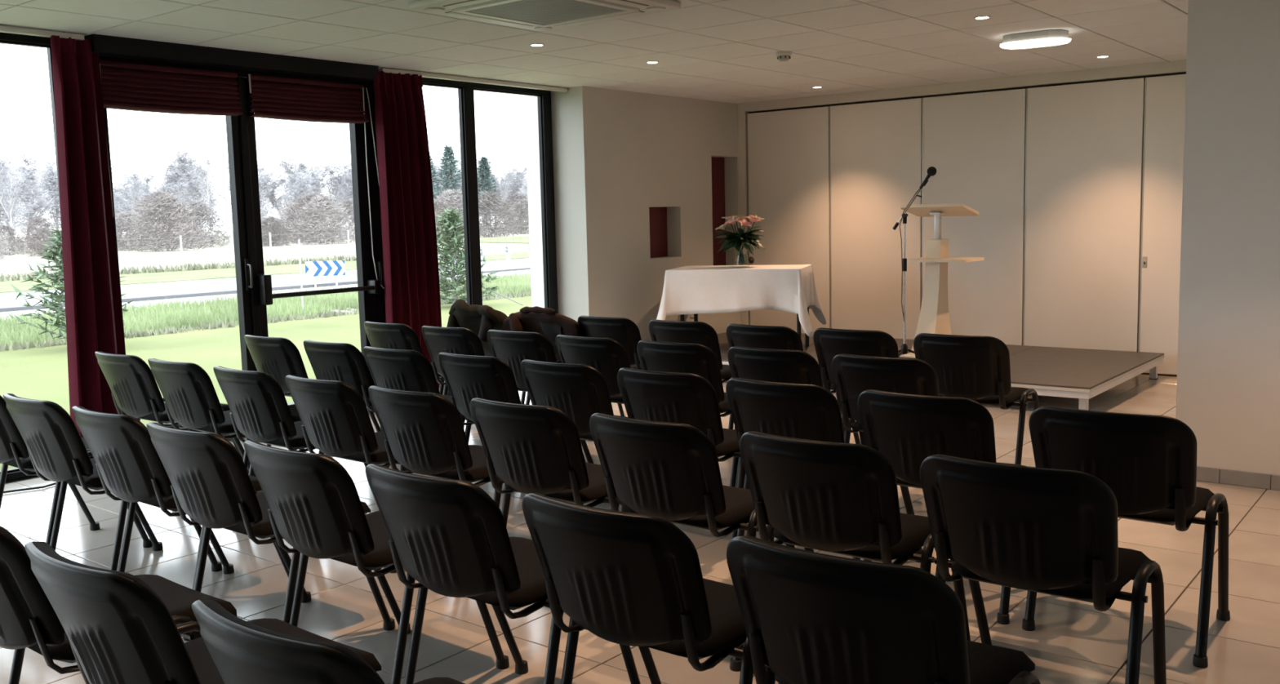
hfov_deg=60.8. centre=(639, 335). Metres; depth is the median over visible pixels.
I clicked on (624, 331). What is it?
chair
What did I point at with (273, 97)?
blind
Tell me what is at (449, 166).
pine tree
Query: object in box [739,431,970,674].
chair
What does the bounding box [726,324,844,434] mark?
chair
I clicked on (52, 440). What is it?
backrest
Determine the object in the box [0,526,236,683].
chair
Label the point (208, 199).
birch tree
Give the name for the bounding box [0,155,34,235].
bare tree
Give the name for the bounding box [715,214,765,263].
bouquet
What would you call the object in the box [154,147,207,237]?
bare tree
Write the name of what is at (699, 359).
chair
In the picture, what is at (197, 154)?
bare tree
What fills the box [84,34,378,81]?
trim
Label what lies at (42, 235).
bare shrub
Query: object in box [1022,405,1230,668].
chair
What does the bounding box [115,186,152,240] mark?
bare tree
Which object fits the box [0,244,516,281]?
fringe
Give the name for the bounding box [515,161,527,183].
bare tree
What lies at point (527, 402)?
chair
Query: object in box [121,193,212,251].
bare shrub
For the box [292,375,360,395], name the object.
backrest
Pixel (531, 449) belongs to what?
chair
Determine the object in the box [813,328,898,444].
chair
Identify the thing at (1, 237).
bare shrub
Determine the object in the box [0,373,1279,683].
floor
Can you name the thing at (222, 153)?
bare tree
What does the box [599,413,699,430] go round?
cushion
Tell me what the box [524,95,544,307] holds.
wall
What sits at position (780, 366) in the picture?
chair
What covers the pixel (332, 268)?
chevron sign
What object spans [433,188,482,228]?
bare shrub
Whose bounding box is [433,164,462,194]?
bare tree
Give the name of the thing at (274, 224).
bare shrub
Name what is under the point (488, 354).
chair
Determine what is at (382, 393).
cushion
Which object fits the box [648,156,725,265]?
wall
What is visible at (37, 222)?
bare shrub
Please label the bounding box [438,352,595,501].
chair
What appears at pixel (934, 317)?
lectern
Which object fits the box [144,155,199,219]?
bare tree
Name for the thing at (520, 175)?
bare tree
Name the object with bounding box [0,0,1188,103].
ceiling
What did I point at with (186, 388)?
backrest
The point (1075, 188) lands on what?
wall
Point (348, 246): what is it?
wire fence
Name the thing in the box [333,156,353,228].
bare tree
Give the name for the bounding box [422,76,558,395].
window
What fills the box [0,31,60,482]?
window
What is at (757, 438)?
cushion
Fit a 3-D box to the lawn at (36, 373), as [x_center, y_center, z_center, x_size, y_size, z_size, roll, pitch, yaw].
[31.798,-5.491,57.496,8.770,0.300,250.000,4,8,38]
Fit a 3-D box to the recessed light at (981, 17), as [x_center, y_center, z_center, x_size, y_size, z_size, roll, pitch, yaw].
[1.969,-1.833,6.276,0.094,0.008,0.094,4,8,38]
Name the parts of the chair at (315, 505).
arm, leg, seat, arm, leg, leg, leg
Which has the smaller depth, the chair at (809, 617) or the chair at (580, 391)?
the chair at (809, 617)
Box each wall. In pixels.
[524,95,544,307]
[551,85,740,341]
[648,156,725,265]
[746,68,1186,376]
[1175,0,1279,475]
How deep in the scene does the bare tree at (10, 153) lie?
110.39 m
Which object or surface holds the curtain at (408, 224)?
hanging from the track at (431, 75)
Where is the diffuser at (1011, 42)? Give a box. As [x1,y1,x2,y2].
[1000,37,1071,48]
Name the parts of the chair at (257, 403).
arm, leg, seat, arm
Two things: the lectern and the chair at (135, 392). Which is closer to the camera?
the chair at (135, 392)
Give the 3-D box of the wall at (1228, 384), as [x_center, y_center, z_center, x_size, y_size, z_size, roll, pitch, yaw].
[5.482,-0.646,5.894,3.762,2.491,4.300,4,8,38]
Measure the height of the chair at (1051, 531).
0.775 m
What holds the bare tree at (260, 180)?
on the field
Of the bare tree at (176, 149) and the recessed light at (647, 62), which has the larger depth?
the bare tree at (176, 149)
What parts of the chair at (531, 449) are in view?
arm, leg, seat, arm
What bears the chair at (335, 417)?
on the floor
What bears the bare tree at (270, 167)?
on the field
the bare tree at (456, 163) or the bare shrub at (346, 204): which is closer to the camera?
the bare shrub at (346, 204)
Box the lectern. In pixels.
[899,203,983,358]
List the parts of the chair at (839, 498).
arm, leg, leg, seat, arm, leg, leg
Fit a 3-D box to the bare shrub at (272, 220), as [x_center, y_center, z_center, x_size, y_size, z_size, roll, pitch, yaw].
[-25.378,-7.208,75.029,2.919,2.226,2.905,3,8,32]
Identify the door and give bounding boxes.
[98,55,386,439]
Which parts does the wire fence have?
post, post, post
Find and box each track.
[0,25,84,39]
[378,67,567,92]
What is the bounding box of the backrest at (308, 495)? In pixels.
[248,440,373,539]
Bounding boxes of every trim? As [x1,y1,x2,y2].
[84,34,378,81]
[737,59,1186,112]
[737,111,749,324]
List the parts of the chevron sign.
post, post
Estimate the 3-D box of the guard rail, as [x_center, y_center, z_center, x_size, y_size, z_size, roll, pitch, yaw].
[-2.777,-3.108,39.877,0.130,0.670,22.640,0,7,17]
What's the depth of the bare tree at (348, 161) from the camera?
144.32 m
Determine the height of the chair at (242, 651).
0.775 m
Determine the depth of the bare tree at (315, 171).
138.47 m
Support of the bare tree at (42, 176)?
on the field
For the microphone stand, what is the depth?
8.51 m
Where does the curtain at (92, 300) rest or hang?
hanging from the track at (2, 28)
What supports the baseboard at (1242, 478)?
attached to the wall at (1228, 384)
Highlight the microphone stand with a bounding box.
[892,180,928,356]
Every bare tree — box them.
[0,141,31,226]
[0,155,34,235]
[0,182,8,225]
[4,163,57,247]
[9,148,43,242]
[26,151,61,235]
[32,151,59,223]
[32,152,61,227]
[112,181,133,231]
[113,189,152,242]
[114,168,163,234]
[115,176,187,232]
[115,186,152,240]
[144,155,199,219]
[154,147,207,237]
[159,149,222,235]
[167,149,211,208]
[175,168,224,227]
[213,152,273,220]
[217,159,268,224]
[221,152,277,219]
[221,159,271,214]
[225,145,283,218]
[258,171,297,225]
[270,153,325,199]
[275,169,319,235]
[282,155,344,221]
[282,172,327,214]
[312,162,348,215]
[331,171,354,224]
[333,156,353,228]
[333,163,351,200]
[337,160,355,233]
[431,159,461,188]
[431,162,445,217]
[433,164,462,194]
[476,153,505,225]
[476,155,493,226]
[478,161,521,221]
[497,164,526,226]
[499,163,526,212]
[502,166,527,220]
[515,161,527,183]
[516,180,528,216]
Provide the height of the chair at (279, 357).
0.775 m
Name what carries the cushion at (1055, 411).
on the chair at (1148, 462)
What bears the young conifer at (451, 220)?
on the lawn at (36, 373)
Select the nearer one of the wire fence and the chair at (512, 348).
the chair at (512, 348)
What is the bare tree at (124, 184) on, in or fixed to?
on the field
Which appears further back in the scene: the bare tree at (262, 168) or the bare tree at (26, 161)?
the bare tree at (26, 161)
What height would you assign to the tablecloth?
0.570 m
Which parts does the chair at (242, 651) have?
seat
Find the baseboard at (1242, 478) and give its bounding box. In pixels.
[1196,466,1279,490]
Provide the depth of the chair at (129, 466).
3.70 m
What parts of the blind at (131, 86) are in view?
pull cord, head rail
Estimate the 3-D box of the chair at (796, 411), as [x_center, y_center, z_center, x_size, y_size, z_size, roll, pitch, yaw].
[0.671,0.521,4.242,0.556,0.775,0.630,4,8,39]
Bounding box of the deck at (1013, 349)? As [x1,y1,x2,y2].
[830,343,1036,391]
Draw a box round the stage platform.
[1009,346,1164,409]
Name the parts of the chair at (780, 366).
leg, leg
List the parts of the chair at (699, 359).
seat, arm, leg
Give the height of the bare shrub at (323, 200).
3.711 m
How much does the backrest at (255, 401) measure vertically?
0.301 m
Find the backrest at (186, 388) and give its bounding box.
[152,358,224,415]
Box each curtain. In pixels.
[49,35,127,437]
[373,71,444,389]
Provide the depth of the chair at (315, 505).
3.04 m
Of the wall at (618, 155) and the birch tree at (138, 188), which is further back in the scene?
the birch tree at (138, 188)
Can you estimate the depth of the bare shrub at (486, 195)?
89.66 m
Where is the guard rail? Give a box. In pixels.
[437,244,529,272]
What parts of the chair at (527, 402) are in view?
leg, leg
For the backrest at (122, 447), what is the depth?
3.67 m
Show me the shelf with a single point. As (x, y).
(927, 260)
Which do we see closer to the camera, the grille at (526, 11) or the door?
the grille at (526, 11)
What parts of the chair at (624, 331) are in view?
seat, arm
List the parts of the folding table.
leg, leg, leg, leg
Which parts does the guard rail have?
post, post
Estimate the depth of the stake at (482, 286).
19.27 m
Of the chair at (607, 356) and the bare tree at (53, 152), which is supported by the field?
the bare tree at (53, 152)
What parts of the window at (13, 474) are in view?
sill rail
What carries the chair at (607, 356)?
on the floor
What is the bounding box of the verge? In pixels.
[0,250,528,293]
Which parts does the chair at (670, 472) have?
arm, leg, seat, arm, leg, leg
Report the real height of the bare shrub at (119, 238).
2.778 m
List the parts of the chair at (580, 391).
leg, seat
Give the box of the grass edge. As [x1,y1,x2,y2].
[0,290,531,351]
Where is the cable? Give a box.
[3,482,55,493]
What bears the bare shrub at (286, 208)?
on the field
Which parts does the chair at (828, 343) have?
arm, leg, seat, leg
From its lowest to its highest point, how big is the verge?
0.300 m
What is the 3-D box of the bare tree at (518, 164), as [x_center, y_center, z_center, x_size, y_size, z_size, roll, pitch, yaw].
[-17.971,-18.010,139.863,6.271,8.870,4.939,0,6,9]
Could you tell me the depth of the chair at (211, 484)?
3.36 m
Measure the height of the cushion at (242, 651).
0.301 m
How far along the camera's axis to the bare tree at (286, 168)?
160.66 m
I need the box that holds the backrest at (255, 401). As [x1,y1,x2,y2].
[219,366,296,430]
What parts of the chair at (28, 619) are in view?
leg, arm, seat, leg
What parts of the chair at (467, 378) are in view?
arm, leg, seat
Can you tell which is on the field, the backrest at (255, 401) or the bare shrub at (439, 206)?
the bare shrub at (439, 206)
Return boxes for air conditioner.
[408,0,680,31]
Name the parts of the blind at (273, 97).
head rail, bead chain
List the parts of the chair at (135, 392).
arm, arm, seat, leg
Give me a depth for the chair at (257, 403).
4.68 m
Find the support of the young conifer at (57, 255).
on the lawn at (36, 373)
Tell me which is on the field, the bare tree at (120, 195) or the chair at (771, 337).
the bare tree at (120, 195)
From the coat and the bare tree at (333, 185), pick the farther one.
the bare tree at (333, 185)
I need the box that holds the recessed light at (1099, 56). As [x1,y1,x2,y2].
[1095,55,1109,57]
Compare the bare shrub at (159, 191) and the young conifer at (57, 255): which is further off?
the bare shrub at (159, 191)
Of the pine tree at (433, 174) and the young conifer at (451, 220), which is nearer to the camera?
the young conifer at (451, 220)
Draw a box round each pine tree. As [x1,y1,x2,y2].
[429,151,439,200]
[432,142,462,210]
[476,155,499,232]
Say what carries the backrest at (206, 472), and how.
on the chair at (211, 484)
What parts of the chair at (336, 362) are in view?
seat, arm, leg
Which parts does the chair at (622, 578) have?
arm, leg, leg, seat, arm, leg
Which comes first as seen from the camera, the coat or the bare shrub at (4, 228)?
the coat
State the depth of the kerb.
24.28 m
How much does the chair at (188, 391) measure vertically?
0.775 m
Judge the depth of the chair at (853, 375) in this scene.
4.59 m
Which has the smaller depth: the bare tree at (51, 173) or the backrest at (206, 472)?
the backrest at (206, 472)
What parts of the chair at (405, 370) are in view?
seat, leg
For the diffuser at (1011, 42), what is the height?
0.022 m
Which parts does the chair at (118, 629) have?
arm, arm, leg, seat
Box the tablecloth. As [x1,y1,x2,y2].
[656,264,826,337]
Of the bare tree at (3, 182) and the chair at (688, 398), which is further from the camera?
the bare tree at (3, 182)
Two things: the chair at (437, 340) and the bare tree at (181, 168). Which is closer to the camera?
the chair at (437, 340)
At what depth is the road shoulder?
23.13 m
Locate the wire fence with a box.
[0,226,528,271]
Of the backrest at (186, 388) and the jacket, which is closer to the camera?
the backrest at (186, 388)
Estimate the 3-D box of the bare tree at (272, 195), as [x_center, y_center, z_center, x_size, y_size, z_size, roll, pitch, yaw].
[-42.648,-15.569,127.732,5.897,7.942,5.533,-1,6,3]
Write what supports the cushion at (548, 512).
on the chair at (622, 578)
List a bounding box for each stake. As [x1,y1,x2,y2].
[297,239,304,311]
[481,286,523,305]
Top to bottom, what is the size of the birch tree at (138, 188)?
7.056 m
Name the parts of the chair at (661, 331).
seat, leg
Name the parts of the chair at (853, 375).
leg, arm, seat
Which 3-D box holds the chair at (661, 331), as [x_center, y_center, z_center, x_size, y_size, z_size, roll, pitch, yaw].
[0.394,0.267,6.584,0.556,0.775,0.630,3,8,37]
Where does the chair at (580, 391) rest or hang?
on the floor
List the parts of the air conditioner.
grille frame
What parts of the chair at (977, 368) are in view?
seat, arm, leg, leg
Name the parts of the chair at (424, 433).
arm, seat, arm, leg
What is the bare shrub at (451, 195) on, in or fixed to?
on the field
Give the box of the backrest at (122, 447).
[76,405,171,483]
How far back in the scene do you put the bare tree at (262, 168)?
121.63 m
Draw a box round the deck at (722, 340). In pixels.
[717,332,813,356]
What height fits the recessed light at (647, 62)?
0.008 m
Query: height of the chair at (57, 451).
0.775 m
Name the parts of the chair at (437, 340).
arm, leg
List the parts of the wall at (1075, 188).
round knob, partition panel, partition panel, partition panel, partition panel, lock plate, partition panel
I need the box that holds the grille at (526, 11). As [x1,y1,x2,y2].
[466,0,623,24]
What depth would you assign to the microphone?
8.28 m
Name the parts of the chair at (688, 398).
arm, seat, leg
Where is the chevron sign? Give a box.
[305,260,345,287]
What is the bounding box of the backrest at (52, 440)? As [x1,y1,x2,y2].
[7,393,93,469]
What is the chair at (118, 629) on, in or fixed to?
on the floor
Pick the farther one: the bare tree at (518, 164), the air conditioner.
the bare tree at (518, 164)
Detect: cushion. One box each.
[0,526,65,634]
[32,541,200,683]
[200,600,384,683]
[376,386,448,399]
[480,398,561,411]
[532,493,678,528]
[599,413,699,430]
[746,536,936,577]
[751,431,867,446]
[871,389,964,398]
[942,454,1086,473]
[1051,405,1165,416]
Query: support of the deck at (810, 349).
on the floor
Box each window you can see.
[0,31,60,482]
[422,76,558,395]
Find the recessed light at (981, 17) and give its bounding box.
[973,15,991,19]
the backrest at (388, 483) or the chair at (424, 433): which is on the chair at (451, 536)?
the backrest at (388, 483)
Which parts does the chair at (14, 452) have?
leg, arm, seat, leg, leg, leg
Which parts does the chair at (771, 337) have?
leg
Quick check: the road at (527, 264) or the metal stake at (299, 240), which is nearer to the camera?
the metal stake at (299, 240)
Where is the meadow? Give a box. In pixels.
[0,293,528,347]
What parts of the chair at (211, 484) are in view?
arm, leg, arm, leg, leg, seat, leg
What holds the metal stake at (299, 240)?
on the meadow
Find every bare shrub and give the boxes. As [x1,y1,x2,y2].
[0,224,28,255]
[0,228,13,258]
[14,216,61,252]
[22,226,62,256]
[115,209,152,250]
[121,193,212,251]
[124,190,191,247]
[166,200,233,248]
[261,215,293,246]
[265,223,288,244]
[273,201,311,241]
[281,191,347,243]
[289,194,355,244]
[324,197,355,239]
[433,187,484,236]
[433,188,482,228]
[433,200,462,238]
[460,189,519,237]
[493,191,528,232]
[502,198,528,234]
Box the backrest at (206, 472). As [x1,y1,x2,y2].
[151,422,262,512]
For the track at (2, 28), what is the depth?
5.90 m
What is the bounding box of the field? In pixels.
[0,222,529,276]
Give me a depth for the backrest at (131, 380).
5.35 m
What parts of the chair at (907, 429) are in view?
leg, seat, leg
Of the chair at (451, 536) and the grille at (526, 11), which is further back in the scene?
the grille at (526, 11)
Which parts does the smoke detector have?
plate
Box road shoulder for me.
[0,277,457,319]
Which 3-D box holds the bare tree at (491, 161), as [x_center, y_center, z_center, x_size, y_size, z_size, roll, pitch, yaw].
[-21.208,-20.079,151.627,5.871,10.543,7.454,-2,6,-7]
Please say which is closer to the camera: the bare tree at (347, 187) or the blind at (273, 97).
the blind at (273, 97)
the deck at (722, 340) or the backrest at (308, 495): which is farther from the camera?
the deck at (722, 340)
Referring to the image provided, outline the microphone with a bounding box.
[919,166,936,188]
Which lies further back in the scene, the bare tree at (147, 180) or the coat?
the bare tree at (147, 180)
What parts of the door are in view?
rail, handle plate, pull handle, rail, frame pull plate, frame pull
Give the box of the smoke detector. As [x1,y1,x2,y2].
[776,50,791,61]
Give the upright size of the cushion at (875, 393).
0.301 m
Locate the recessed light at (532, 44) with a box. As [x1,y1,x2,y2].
[529,43,544,46]
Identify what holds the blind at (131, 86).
attached to the door
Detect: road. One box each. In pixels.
[0,257,529,307]
[455,262,530,279]
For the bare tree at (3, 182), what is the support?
on the field
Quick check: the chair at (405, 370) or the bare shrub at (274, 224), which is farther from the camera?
the bare shrub at (274, 224)
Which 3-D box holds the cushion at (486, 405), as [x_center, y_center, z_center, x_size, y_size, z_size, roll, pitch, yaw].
[-0.396,0.366,3.731,0.476,0.301,0.157,3,8,37]
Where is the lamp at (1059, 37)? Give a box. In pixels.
[1000,29,1071,48]
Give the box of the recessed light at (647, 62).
[645,61,658,63]
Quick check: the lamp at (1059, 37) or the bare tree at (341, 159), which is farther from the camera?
the bare tree at (341, 159)
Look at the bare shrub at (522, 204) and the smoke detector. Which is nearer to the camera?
the smoke detector
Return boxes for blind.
[99,60,243,216]
[246,74,384,288]
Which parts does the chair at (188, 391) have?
arm, arm, leg, leg, seat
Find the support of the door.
on the floor
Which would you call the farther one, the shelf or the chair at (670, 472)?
the shelf
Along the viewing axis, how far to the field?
57.76 m
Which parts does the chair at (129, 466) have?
arm, leg, arm, leg, seat, leg, leg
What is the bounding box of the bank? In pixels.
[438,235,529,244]
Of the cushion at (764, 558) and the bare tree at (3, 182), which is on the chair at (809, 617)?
the cushion at (764, 558)
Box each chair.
[0,395,152,547]
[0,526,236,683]
[3,393,222,572]
[24,541,381,683]
[71,405,288,589]
[94,351,248,473]
[146,422,395,640]
[147,358,301,476]
[191,600,464,683]
[213,366,368,475]
[244,334,374,446]
[244,440,509,683]
[285,375,405,568]
[303,339,389,467]
[363,346,465,467]
[364,321,444,431]
[365,463,640,683]
[368,386,504,573]
[421,325,484,395]
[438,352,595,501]
[470,398,620,527]
[484,351,525,404]
[487,329,556,391]
[520,360,627,463]
[522,493,753,683]
[525,358,626,417]
[555,334,630,404]
[577,315,642,369]
[589,413,795,671]
[617,368,745,562]
[636,340,738,487]
[648,319,733,429]
[725,377,900,559]
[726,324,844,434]
[726,536,1040,683]
[727,346,866,487]
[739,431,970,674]
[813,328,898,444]
[831,353,939,443]
[857,389,1024,624]
[913,333,1039,465]
[920,454,1166,683]
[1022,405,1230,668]
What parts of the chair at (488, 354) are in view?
leg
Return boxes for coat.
[446,299,507,353]
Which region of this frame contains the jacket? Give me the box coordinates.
[502,306,583,359]
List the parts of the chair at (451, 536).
arm, leg, seat, leg, arm, leg, leg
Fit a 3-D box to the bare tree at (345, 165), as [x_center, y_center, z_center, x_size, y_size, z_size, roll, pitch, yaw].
[-42.032,-20.164,157.602,7.243,10.473,5.379,0,7,16]
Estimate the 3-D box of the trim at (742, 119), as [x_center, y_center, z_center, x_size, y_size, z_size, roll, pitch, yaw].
[1.068,-1.062,11.090,0.082,2.386,0.082,4,8,38]
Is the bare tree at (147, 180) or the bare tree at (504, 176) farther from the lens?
the bare tree at (504, 176)
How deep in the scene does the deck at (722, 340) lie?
10.05 m
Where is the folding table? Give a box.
[680,306,808,346]
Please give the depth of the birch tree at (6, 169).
80.30 m
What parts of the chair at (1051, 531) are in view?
leg, arm, leg, seat, arm, leg, leg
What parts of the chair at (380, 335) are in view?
leg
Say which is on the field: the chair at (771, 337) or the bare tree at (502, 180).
the bare tree at (502, 180)
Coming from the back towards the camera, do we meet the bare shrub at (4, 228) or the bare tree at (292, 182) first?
the bare tree at (292, 182)
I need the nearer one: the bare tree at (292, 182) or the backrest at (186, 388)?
the backrest at (186, 388)
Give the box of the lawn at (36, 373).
[0,296,531,471]
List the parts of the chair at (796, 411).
arm, leg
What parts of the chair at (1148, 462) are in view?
leg, seat, arm, leg, leg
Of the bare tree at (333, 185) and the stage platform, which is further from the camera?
the bare tree at (333, 185)
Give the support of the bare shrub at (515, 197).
on the field
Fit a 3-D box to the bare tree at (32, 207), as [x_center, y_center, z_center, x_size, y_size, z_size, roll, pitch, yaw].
[-53.330,-11.477,95.746,5.141,7.433,3.818,1,7,18]
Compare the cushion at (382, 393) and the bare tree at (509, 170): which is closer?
the cushion at (382, 393)
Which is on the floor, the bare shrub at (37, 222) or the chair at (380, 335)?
the chair at (380, 335)
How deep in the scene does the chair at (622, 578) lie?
2.36 m
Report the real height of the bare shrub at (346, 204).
3.839 m
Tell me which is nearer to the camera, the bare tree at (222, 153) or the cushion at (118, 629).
the cushion at (118, 629)
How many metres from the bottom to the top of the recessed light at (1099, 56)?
0.008 m
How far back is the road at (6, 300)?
28.37 m
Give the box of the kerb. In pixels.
[0,266,530,311]
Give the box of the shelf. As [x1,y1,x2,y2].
[906,257,983,262]
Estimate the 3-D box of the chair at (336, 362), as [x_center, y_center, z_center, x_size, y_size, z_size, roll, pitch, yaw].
[-1.456,0.385,5.938,0.556,0.775,0.630,4,8,38]
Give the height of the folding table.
0.701 m
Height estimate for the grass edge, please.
0.140 m
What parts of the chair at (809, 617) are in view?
arm, leg, seat, arm, leg, leg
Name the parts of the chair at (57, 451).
arm, leg, seat, arm, leg, leg, leg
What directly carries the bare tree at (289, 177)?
on the field
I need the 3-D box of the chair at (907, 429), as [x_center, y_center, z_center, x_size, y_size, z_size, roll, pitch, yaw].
[1.105,0.549,3.897,0.556,0.775,0.630,4,8,38]
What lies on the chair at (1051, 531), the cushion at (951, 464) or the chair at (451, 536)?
the cushion at (951, 464)
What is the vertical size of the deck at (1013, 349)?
0.200 m
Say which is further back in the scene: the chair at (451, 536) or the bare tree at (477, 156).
the bare tree at (477, 156)
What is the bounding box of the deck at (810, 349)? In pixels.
[721,337,913,364]
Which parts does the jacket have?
black panel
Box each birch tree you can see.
[0,147,27,251]
[111,153,120,207]
[112,159,149,241]
[190,131,221,243]
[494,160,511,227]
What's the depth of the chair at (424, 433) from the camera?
4.00 m
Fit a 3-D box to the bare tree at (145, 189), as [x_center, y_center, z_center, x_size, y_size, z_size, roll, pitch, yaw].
[-47.686,-12.274,105.640,5.728,6.524,5.375,1,7,23]
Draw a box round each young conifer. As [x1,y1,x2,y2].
[4,223,139,340]
[435,206,498,304]
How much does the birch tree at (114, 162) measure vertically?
8.873 m
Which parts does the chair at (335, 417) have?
arm, seat, arm, leg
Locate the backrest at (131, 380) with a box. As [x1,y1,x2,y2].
[98,351,164,405]
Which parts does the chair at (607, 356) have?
seat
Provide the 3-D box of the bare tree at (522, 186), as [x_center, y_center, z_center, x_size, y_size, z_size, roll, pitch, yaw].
[-14.538,-17.715,145.961,5.034,6.779,4.723,0,6,11]
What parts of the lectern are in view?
plate, post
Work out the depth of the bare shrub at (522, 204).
102.37 m
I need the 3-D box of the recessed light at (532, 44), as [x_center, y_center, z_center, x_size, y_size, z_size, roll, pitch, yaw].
[-0.649,-1.834,6.873,0.094,0.008,0.094,4,8,38]
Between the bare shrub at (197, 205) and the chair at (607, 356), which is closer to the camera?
the chair at (607, 356)
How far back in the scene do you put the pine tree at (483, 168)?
120.36 m
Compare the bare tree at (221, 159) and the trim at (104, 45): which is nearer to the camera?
the trim at (104, 45)
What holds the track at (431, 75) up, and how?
attached to the ceiling
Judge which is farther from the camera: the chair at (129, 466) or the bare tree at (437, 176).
the bare tree at (437, 176)
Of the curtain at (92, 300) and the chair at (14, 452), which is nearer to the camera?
the chair at (14, 452)
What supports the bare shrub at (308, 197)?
on the field
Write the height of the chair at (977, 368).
0.775 m
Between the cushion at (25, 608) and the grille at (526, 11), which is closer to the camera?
the cushion at (25, 608)

